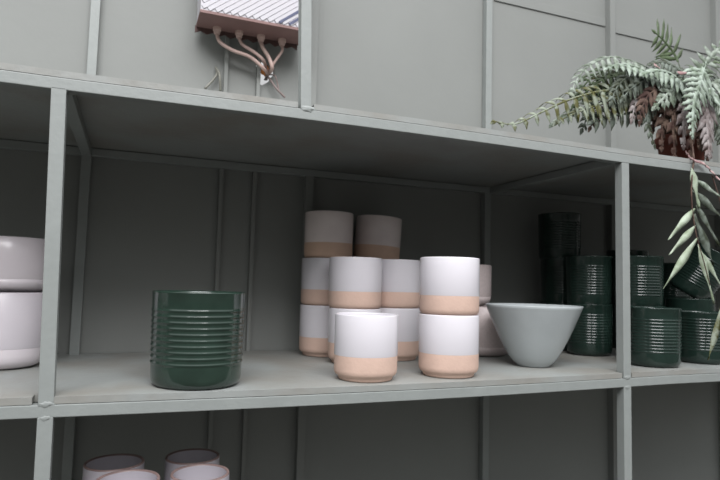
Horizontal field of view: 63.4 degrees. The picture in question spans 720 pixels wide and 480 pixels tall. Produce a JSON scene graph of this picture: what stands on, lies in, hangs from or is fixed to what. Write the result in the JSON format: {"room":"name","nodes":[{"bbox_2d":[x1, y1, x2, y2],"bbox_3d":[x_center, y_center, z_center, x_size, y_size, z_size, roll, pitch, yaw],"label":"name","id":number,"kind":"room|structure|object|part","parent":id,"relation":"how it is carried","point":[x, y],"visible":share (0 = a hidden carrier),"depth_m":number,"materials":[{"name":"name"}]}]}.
{"room":"plant shop","nodes":[
{"label":"plant shop","id":0,"kind":"room"},
{"bbox_2d":[0,0,719,479],"bbox_3d":[0.144,-0.246,2.023,6.400,3.900,0.020,3,-5,-21],"label":"wall","id":1,"kind":"structure","parent":0,"point":[152,226],"depth_m":1.93,"materials":[{"name":"paint"}]},
{"bbox_2d":[204,66,221,90],"bbox_3d":[-0.446,-0.493,1.776,0.051,0.079,0.026,2,-4,-7],"label":"stub","id":2,"kind":"object","parent":1,"relation":"attached to","point":[218,74],"visible":0.98,"depth_m":1.77,"materials":[{"name":"grey metal"}]},
{"bbox_2d":[207,36,228,449],"bbox_3d":[-0.421,-0.279,1.783,0.012,3.900,0.016,3,-5,-21],"label":"trim","id":3,"kind":"structure","parent":1,"relation":"attached to","point":[226,52],"depth_m":1.76,"materials":[{"name":"paint"}]},
{"bbox_2d":[195,0,298,97],"bbox_3d":[-0.332,-0.750,1.797,0.327,0.593,0.176,3,-5,-21],"label":"control box","id":4,"kind":"object","parent":1,"relation":"attached to","point":[274,22],"visible":0.97,"depth_m":1.74,"materials":[{"name":"white metal"}]},
{"bbox_3d":[-0.323,-0.638,1.762,0.324,0.009,0.112,3,-5,-21],"label":"underside plate","id":5,"kind":"part","parent":4,"relation":"part of","materials":[{"name":"grey metal"}]},
{"bbox_2d":[240,42,261,479],"bbox_3d":[-0.327,-0.273,1.820,0.012,3.900,0.016,3,-5,-21],"label":"trim","id":6,"kind":"structure","parent":1,"relation":"attached to","point":[259,50],"depth_m":1.78,"materials":[{"name":"paint"}]},
{"bbox_2d":[294,0,318,479],"bbox_3d":[-0.163,-0.265,1.877,0.025,3.900,0.028,3,-5,-21],"label":"trim","id":7,"kind":"structure","parent":1,"relation":"attached to","point":[300,434],"depth_m":1.85,"materials":[{"name":"paint"}]},
{"bbox_2d":[304,0,322,479],"bbox_3d":[-0.145,-0.263,1.897,0.020,3.900,0.004,3,-5,-21],"label":"trim","id":8,"kind":"structure","parent":1,"relation":"attached to","point":[320,23],"depth_m":1.89,"materials":[{"name":"paint"}]},
{"bbox_2d":[489,0,493,479],"bbox_3d":[0.477,-0.229,2.140,0.020,3.900,0.004,3,-5,-21],"label":"trim","id":9,"kind":"structure","parent":1,"relation":"attached to","point":[492,0],"depth_m":2.13,"materials":[{"name":"paint"}]},
{"bbox_2d":[494,0,605,26],"bbox_3d":[0.756,-0.904,2.294,0.538,0.032,0.005,3,-5,-21],"label":"trim","id":10,"kind":"structure","parent":1,"relation":"attached to","point":[528,4],"depth_m":2.30,"materials":[{"name":"paint"}]},
{"bbox_2d":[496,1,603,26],"bbox_3d":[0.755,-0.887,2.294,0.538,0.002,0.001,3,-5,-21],"label":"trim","id":11,"kind":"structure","parent":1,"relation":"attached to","point":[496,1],"depth_m":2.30,"materials":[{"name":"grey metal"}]},
{"bbox_2d":[605,0,616,479],"bbox_3d":[1.007,-0.201,2.335,0.027,3.900,0.028,3,-5,-21],"label":"trim","id":12,"kind":"structure","parent":1,"relation":"attached to","point":[610,38],"depth_m":2.31,"materials":[{"name":"paint"}]},
{"bbox_2d":[615,25,711,53],"bbox_3d":[1.314,-0.857,2.511,0.557,0.032,0.005,3,-5,-21],"label":"trim","id":13,"kind":"structure","parent":1,"relation":"attached to","point":[618,29],"depth_m":2.48,"materials":[{"name":"paint"}]},
{"bbox_2d":[710,0,719,458],"bbox_3d":[1.575,-0.170,2.557,0.027,3.900,0.028,3,-5,-21],"label":"trim","id":14,"kind":"structure","parent":1,"relation":"attached to","point":[714,4],"depth_m":2.58,"materials":[{"name":"paint"}]},
{"bbox_3d":[1.031,1.468,-1.861,13.000,0.060,7.632,3,-5,-21],"label":"floor","id":15,"kind":"structure","parent":0,"visible":0},
{"bbox_2d":[0,0,719,479],"bbox_3d":[-0.025,-0.257,1.604,4.060,3.850,0.631,3,-5,-21],"label":"frame","id":16,"kind":"object","parent":15,"relation":"on","point":[64,105],"visible":0.94,"depth_m":1.39,"materials":[{"name":"paint"}]},
{"bbox_3d":[-0.568,0.960,0.985,0.032,1.302,0.025,3,-5,-21],"label":"post","id":17,"kind":"part","parent":16,"relation":"part of","materials":[{"name":"metal"}]},
{"bbox_3d":[-0.554,0.006,1.053,0.037,0.568,0.025,3,-5,-21],"label":"post","id":18,"kind":"part","parent":16,"relation":"part of","materials":[{"name":"paint"}]},
{"bbox_3d":[-0.656,-0.265,1.356,0.025,0.022,0.579,3,-5,-21],"label":"cross rail","id":19,"kind":"part","parent":16,"relation":"part of","materials":[{"name":"metal"}]},
{"bbox_3d":[-0.766,-0.273,1.639,0.025,3.850,0.025,3,-5,-21],"label":"post","id":20,"kind":"part","parent":16,"relation":"part of","materials":[{"name":"metal"}]},
{"bbox_3d":[-0.119,-0.967,1.289,0.062,1.387,0.025,3,-5,-21],"label":"post","id":21,"kind":"part","parent":16,"relation":"part of","materials":[{"name":"paint"}]},
{"bbox_2d":[0,62,719,209],"bbox_3d":[-0.025,-0.252,1.604,4.060,0.018,0.627,3,-5,-21],"label":"shelf board","id":22,"kind":"object","parent":16,"relation":"on","point":[110,124],"visible":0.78,"depth_m":1.55,"materials":[{"name":"paint"}]},
{"bbox_2d":[490,20,719,359],"bbox_3d":[0.791,-0.220,1.659,1.050,1.095,0.261,4,-5,-31],"label":"potted fern","id":23,"kind":"object","parent":22,"relation":"on","point":[636,90],"visible":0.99,"depth_m":1.65,"materials":[{"name":"green plant"}]},
{"bbox_2d":[654,133,705,160],"bbox_3d":[0.996,-0.267,1.804,0.154,0.103,0.154,3,-5,-21],"label":"terracotta pot","id":24,"kind":"object","parent":23,"relation":"attached to","point":[699,154],"depth_m":1.75,"materials":[{"name":"brown ceramic"}]},
{"bbox_3d":[0.959,-0.107,1.648,0.044,0.467,0.135,-1,-5,29],"label":"hanging stem","id":25,"kind":"part","parent":23,"relation":"part of","materials":[{"name":"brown plant"}]},
{"bbox_3d":[1.018,-0.011,1.642,0.052,0.347,0.008,2,-4,-9],"label":"hanging stem","id":26,"kind":"part","parent":23,"relation":"part of","materials":[{"name":"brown plant"}]},
{"bbox_2d":[0,348,719,405],"bbox_3d":[-0.040,0.337,1.560,4.060,0.018,0.627,3,-5,-21],"label":"shelf board","id":27,"kind":"object","parent":16,"relation":"on","point":[83,377],"visible":0.52,"depth_m":1.34,"materials":[{"name":"paint"}]},
{"bbox_2d":[0,292,42,369],"bbox_3d":[-0.833,0.206,1.356,0.186,0.172,0.186,3,-5,-21],"label":"pot","id":28,"kind":"object","parent":27,"relation":"on","point":[20,312],"visible":0.75,"depth_m":1.30,"materials":[{"name":"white ceramic"}]},
{"bbox_3d":[-0.834,0.269,1.351,0.184,0.046,0.184,3,-5,-21],"label":"pot","id":29,"kind":"part","parent":28,"relation":"part of","materials":[{"name":"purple ceramic"}]},
{"bbox_2d":[0,236,44,291],"bbox_3d":[-0.828,0.058,1.370,0.184,0.125,0.184,3,-5,-21],"label":"pot","id":30,"kind":"object","parent":28,"relation":"on","point":[21,258],"visible":0.81,"depth_m":1.31,"materials":[{"name":"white ceramic"}]},
{"bbox_3d":[-0.829,0.106,1.366,0.182,0.030,0.182,3,-5,-21],"label":"pot","id":31,"kind":"part","parent":30,"relation":"part of","materials":[{"name":"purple ceramic"}]},
{"bbox_2d":[150,290,245,389],"bbox_3d":[-0.337,0.202,1.214,0.190,0.190,0.190,3,-5,-21],"label":"ribbed pot","id":32,"kind":"object","parent":27,"relation":"on","point":[196,343],"visible":1,"depth_m":1.13,"materials":[{"name":"green ceramic"}]},
{"bbox_2d":[299,304,329,356],"bbox_3d":[-0.107,0.267,1.735,0.146,0.147,0.146,3,-5,-21],"label":"clay pot","id":33,"kind":"object","parent":27,"relation":"on","point":[313,329],"visible":0.52,"depth_m":1.67,"materials":[{"name":"white ceramic"}]},
{"bbox_2d":[301,258,328,305],"bbox_3d":[-0.103,0.130,1.746,0.146,0.147,0.146,3,-5,-21],"label":"clay pot","id":34,"kind":"object","parent":33,"relation":"on","point":[315,271],"visible":0.52,"depth_m":1.68,"materials":[{"name":"white ceramic"}]},
{"bbox_2d":[304,210,352,257],"bbox_3d":[-0.095,-0.007,1.758,0.146,0.147,0.146,3,-5,-21],"label":"clay pot","id":35,"kind":"object","parent":34,"relation":"on","point":[328,233],"visible":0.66,"depth_m":1.70,"materials":[{"name":"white ceramic"}]},
{"bbox_2d":[328,307,381,362],"bbox_3d":[-0.015,0.260,1.596,0.146,0.147,0.146,3,-5,-21],"label":"clay pot","id":36,"kind":"object","parent":27,"relation":"on","point":[332,311],"visible":0.26,"depth_m":1.55,"materials":[{"name":"white ceramic"}]},
{"bbox_2d":[328,257,381,308],"bbox_3d":[-0.013,0.123,1.606,0.146,0.147,0.146,3,-5,-21],"label":"clay pot","id":37,"kind":"object","parent":36,"relation":"on","point":[354,282],"visible":0.8,"depth_m":1.54,"materials":[{"name":"white ceramic"}]},
{"bbox_2d":[334,312,397,382],"bbox_3d":[0.014,0.244,1.342,0.146,0.147,0.146,3,-5,-21],"label":"clay pot","id":38,"kind":"object","parent":27,"relation":"on","point":[365,343],"visible":1,"depth_m":1.28,"materials":[{"name":"white ceramic"}]},
{"bbox_2d":[381,308,420,360],"bbox_3d":[0.102,0.270,1.696,0.146,0.147,0.146,3,-5,-21],"label":"clay pot","id":39,"kind":"object","parent":27,"relation":"on","point":[408,319],"visible":0.48,"depth_m":1.63,"materials":[{"name":"white ceramic"}]},
{"bbox_2d":[380,259,419,308],"bbox_3d":[0.104,0.133,1.706,0.146,0.147,0.146,3,-5,-21],"label":"clay pot","id":40,"kind":"object","parent":39,"relation":"on","point":[400,277],"visible":0.59,"depth_m":1.64,"materials":[{"name":"white ceramic"}]},
{"bbox_2d":[418,313,478,378],"bbox_3d":[0.217,0.255,1.426,0.146,0.147,0.146,3,-5,-21],"label":"clay pot","id":41,"kind":"object","parent":27,"relation":"on","point":[448,344],"visible":0.86,"depth_m":1.36,"materials":[{"name":"white ceramic"}]},
{"bbox_2d":[419,257,479,315],"bbox_3d":[0.220,0.118,1.437,0.146,0.147,0.146,3,-5,-21],"label":"clay pot","id":42,"kind":"object","parent":41,"relation":"on","point":[448,285],"visible":0.88,"depth_m":1.37,"materials":[{"name":"white ceramic"}]},
{"bbox_2d":[477,305,507,356],"bbox_3d":[0.387,0.285,1.849,0.184,0.152,0.184,3,-5,-21],"label":"pot","id":43,"kind":"object","parent":27,"relation":"on","point":[490,344],"visible":0.36,"depth_m":1.76,"materials":[{"name":"ceramic"}]},
{"bbox_2d":[479,264,491,305],"bbox_3d":[0.326,0.142,1.839,0.172,0.128,0.172,3,-5,-21],"label":"pot","id":44,"kind":"object","parent":43,"relation":"on","point":[485,270],"visible":0.31,"depth_m":1.77,"materials":[{"name":"ceramic"}]},
{"bbox_3d":[0.325,0.191,1.835,0.170,0.030,0.170,3,-5,-21],"label":"pot","id":45,"kind":"part","parent":44,"relation":"part of","materials":[{"name":"ceramic"}]},
{"bbox_3d":[0.386,0.346,1.845,0.182,0.030,0.182,3,-5,-21],"label":"pot","id":46,"kind":"part","parent":43,"relation":"part of","materials":[{"name":"ceramic"}]},
{"bbox_2d":[485,303,582,367],"bbox_3d":[0.480,0.264,1.616,0.262,0.167,0.262,1,-4,7],"label":"ceramic bowl","id":47,"kind":"object","parent":27,"relation":"on","point":[532,335],"visible":1,"depth_m":1.54,"materials":[{"name":"grey ceramic"}]},
{"bbox_2d":[540,301,566,350],"bbox_3d":[0.713,0.302,2.058,0.147,0.165,0.147,3,-5,-21],"label":"ribbed pot","id":48,"kind":"object","parent":27,"relation":"on","point":[541,302],"visible":0.02,"depth_m":2.00,"materials":[{"name":"green ceramic"}]},
{"bbox_2d":[540,258,565,301],"bbox_3d":[0.717,0.147,2.070,0.147,0.165,0.147,3,-5,-21],"label":"ribbed pot","id":49,"kind":"object","parent":48,"relation":"on","point":[552,272],"visible":0.49,"depth_m":2.02,"materials":[{"name":"green ceramic"}]},
{"bbox_2d":[538,212,580,259],"bbox_3d":[0.711,-0.008,2.078,0.147,0.165,0.147,3,-5,-21],"label":"ribbed pot","id":50,"kind":"object","parent":49,"relation":"on","point":[559,233],"visible":0.96,"depth_m":2.02,"materials":[{"name":"green ceramic"}]},
{"bbox_2d":[565,303,612,355],"bbox_3d":[0.752,0.292,1.915,0.147,0.165,0.147,3,-5,-21],"label":"ribbed pot","id":51,"kind":"object","parent":27,"relation":"on","point":[592,335],"visible":0.71,"depth_m":1.85,"materials":[{"name":"green ceramic"}]},
{"bbox_2d":[565,255,611,304],"bbox_3d":[0.754,0.137,1.926,0.147,0.165,0.147,3,-5,-21],"label":"ribbed pot","id":52,"kind":"object","parent":51,"relation":"on","point":[588,278],"visible":0.98,"depth_m":1.87,"materials":[{"name":"green ceramic"}]},
{"bbox_2d":[611,293,615,347],"bbox_3d":[0.990,0.298,2.146,0.152,0.200,0.152,3,-5,-21],"label":"ribbed pot","id":53,"kind":"object","parent":27,"relation":"on","point":[613,295],"visible":0.06,"depth_m":2.12,"materials":[{"name":"green ceramic"}]},
{"bbox_2d":[606,250,648,292],"bbox_3d":[0.990,0.123,2.158,0.147,0.165,0.147,3,-5,-21],"label":"ribbed pot","id":54,"kind":"object","parent":53,"relation":"on","point":[612,253],"visible":0.08,"depth_m":2.12,"materials":[{"name":"green ceramic"}]},
{"bbox_2d":[615,305,664,337],"bbox_3d":[0.891,0.291,1.856,0.147,0.165,0.147,3,-5,-21],"label":"ribbed pot","id":55,"kind":"object","parent":27,"relation":"on","point":[615,305],"visible":0.09,"depth_m":1.88,"materials":[{"name":"green ceramic"}]},
{"bbox_2d":[613,256,663,305],"bbox_3d":[0.891,0.136,1.866,0.147,0.165,0.147,3,-5,-21],"label":"ribbed pot","id":56,"kind":"object","parent":55,"relation":"on","point":[646,272],"visible":0.64,"depth_m":1.80,"materials":[{"name":"green ceramic"}]},
{"bbox_2d":[630,306,681,367],"bbox_3d":[0.841,0.276,1.673,0.147,0.165,0.147,3,-5,-21],"label":"ribbed pot","id":57,"kind":"object","parent":27,"relation":"on","point":[656,332],"visible":0.8,"depth_m":1.61,"materials":[{"name":"green ceramic"}]},
{"bbox_2d":[665,298,714,310],"bbox_3d":[1.108,0.291,1.959,0.147,0.190,0.147,3,-5,-21],"label":"ribbed pot","id":58,"kind":"object","parent":27,"relation":"on","point":[693,304],"visible":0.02,"depth_m":1.90,"materials":[{"name":"green ceramic"}]},
{"bbox_2d":[667,240,719,298],"bbox_3d":[1.136,0.105,1.941,0.203,0.210,0.147,-1,-5,31],"label":"ribbed pot","id":59,"kind":"object","parent":58,"relation":"on","point":[690,279],"visible":0.62,"depth_m":1.89,"materials":[{"name":"green ceramic"}]},
{"bbox_2d":[681,310,719,364],"bbox_3d":[1.039,0.294,1.776,0.152,0.153,0.152,3,-5,-21],"label":"ribbed pot","id":60,"kind":"object","parent":27,"relation":"on","point":[697,326],"visible":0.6,"depth_m":1.72,"materials":[{"name":"green ceramic"}]},
{"bbox_3d":[1.203,0.328,2.250,0.147,0.165,0.147,3,-5,-21],"label":"ribbed pot","id":61,"kind":"object","parent":27,"relation":"on","visible":0},
{"bbox_2d":[663,263,690,303],"bbox_3d":[1.202,0.174,2.260,0.147,0.165,0.147,3,-5,-21],"label":"ribbed pot","id":62,"kind":"object","parent":61,"relation":"on","point":[670,291],"visible":0.16,"depth_m":2.20,"materials":[{"name":"green ceramic"}]},
{"bbox_3d":[0.052,0.278,1.833,0.146,0.147,0.146,3,-5,-21],"label":"clay pot","id":63,"kind":"object","parent":27,"relation":"on","visible":0},
{"bbox_3d":[0.055,0.140,1.843,0.146,0.147,0.146,3,-5,-21],"label":"clay pot","id":64,"kind":"object","parent":63,"relation":"on","visible":0},
{"bbox_2d":[354,215,401,258],"bbox_3d":[0.057,0.003,1.852,0.152,0.155,0.148,2,-4,-4],"label":"clay pot","id":65,"kind":"object","parent":64,"relation":"on","point":[376,236],"visible":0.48,"depth_m":1.79,"materials":[{"name":"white ceramic"}]},
{"bbox_3d":[0.085,-0.252,1.322,4.060,0.027,0.025,3,-5,-21],"label":"rail","id":66,"kind":"part","parent":16,"relation":"part of","materials":[{"name":"paint"}]},
{"bbox_3d":[0.070,0.337,1.278,4.060,0.028,0.025,3,-5,-21],"label":"rail","id":67,"kind":"part","parent":16,"relation":"part of","materials":[{"name":"metal"}]},
{"bbox_3d":[-0.136,-0.212,1.882,4.060,0.022,0.024,3,-5,-21],"label":"rail","id":68,"kind":"part","parent":16,"relation":"part of","materials":[{"name":"paint"}]},
{"bbox_3d":[0.458,-0.206,2.117,0.025,3.850,0.025,3,-5,-21],"label":"post","id":69,"kind":"part","parent":16,"relation":"part of","materials":[{"name":"metal"}]},
{"bbox_3d":[0.587,-0.197,1.842,0.025,0.022,0.579,3,-5,-21],"label":"cross rail","id":70,"kind":"part","parent":16,"relation":"part of","materials":[{"name":"metal"}]},
{"bbox_3d":[0.694,0.076,1.541,0.025,0.563,0.025,3,-5,-21],"label":"post","id":71,"kind":"part","parent":16,"relation":"part of","materials":[{"name":"paint"}]},
{"bbox_3d":[0.670,1.028,1.469,0.025,1.302,0.025,3,-5,-21],"label":"post","id":72,"kind":"part","parent":16,"relation":"part of","materials":[{"name":"metal"}]},
{"bbox_3d":[-0.055,0.918,1.516,4.060,0.012,0.627,3,-5,-21],"label":"shelf board","id":73,"kind":"object","parent":16,"relation":"on","visible":0},
{"bbox_2d":[82,453,144,479],"bbox_3d":[-0.510,0.665,1.184,0.117,0.420,0.117,3,-5,-21],"label":"cup","id":74,"kind":"object","parent":73,"relation":"on","point":[93,468],"visible":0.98,"depth_m":1.23,"materials":[{"name":"white ceramic"}]},
{"bbox_2d":[96,469,159,479],"bbox_3d":[-0.437,0.655,1.069,0.114,0.425,0.114,3,-5,-21],"label":"cup","id":75,"kind":"object","parent":73,"relation":"on","point":[129,474],"visible":1,"depth_m":1.13,"materials":[{"name":"white ceramic"}]},
{"bbox_2d":[164,448,219,479],"bbox_3d":[-0.371,0.678,1.262,0.115,0.413,0.115,3,-5,-21],"label":"cup","id":76,"kind":"object","parent":73,"relation":"on","point":[174,460],"visible":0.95,"depth_m":1.31,"materials":[{"name":"white ceramic"}]},
{"bbox_2d":[170,463,228,479],"bbox_3d":[-0.317,0.663,1.122,0.112,0.423,0.112,3,-5,-21],"label":"cup","id":77,"kind":"object","parent":73,"relation":"on","point":[203,471],"visible":1,"depth_m":1.18,"materials":[{"name":"white ceramic"}]}
]}

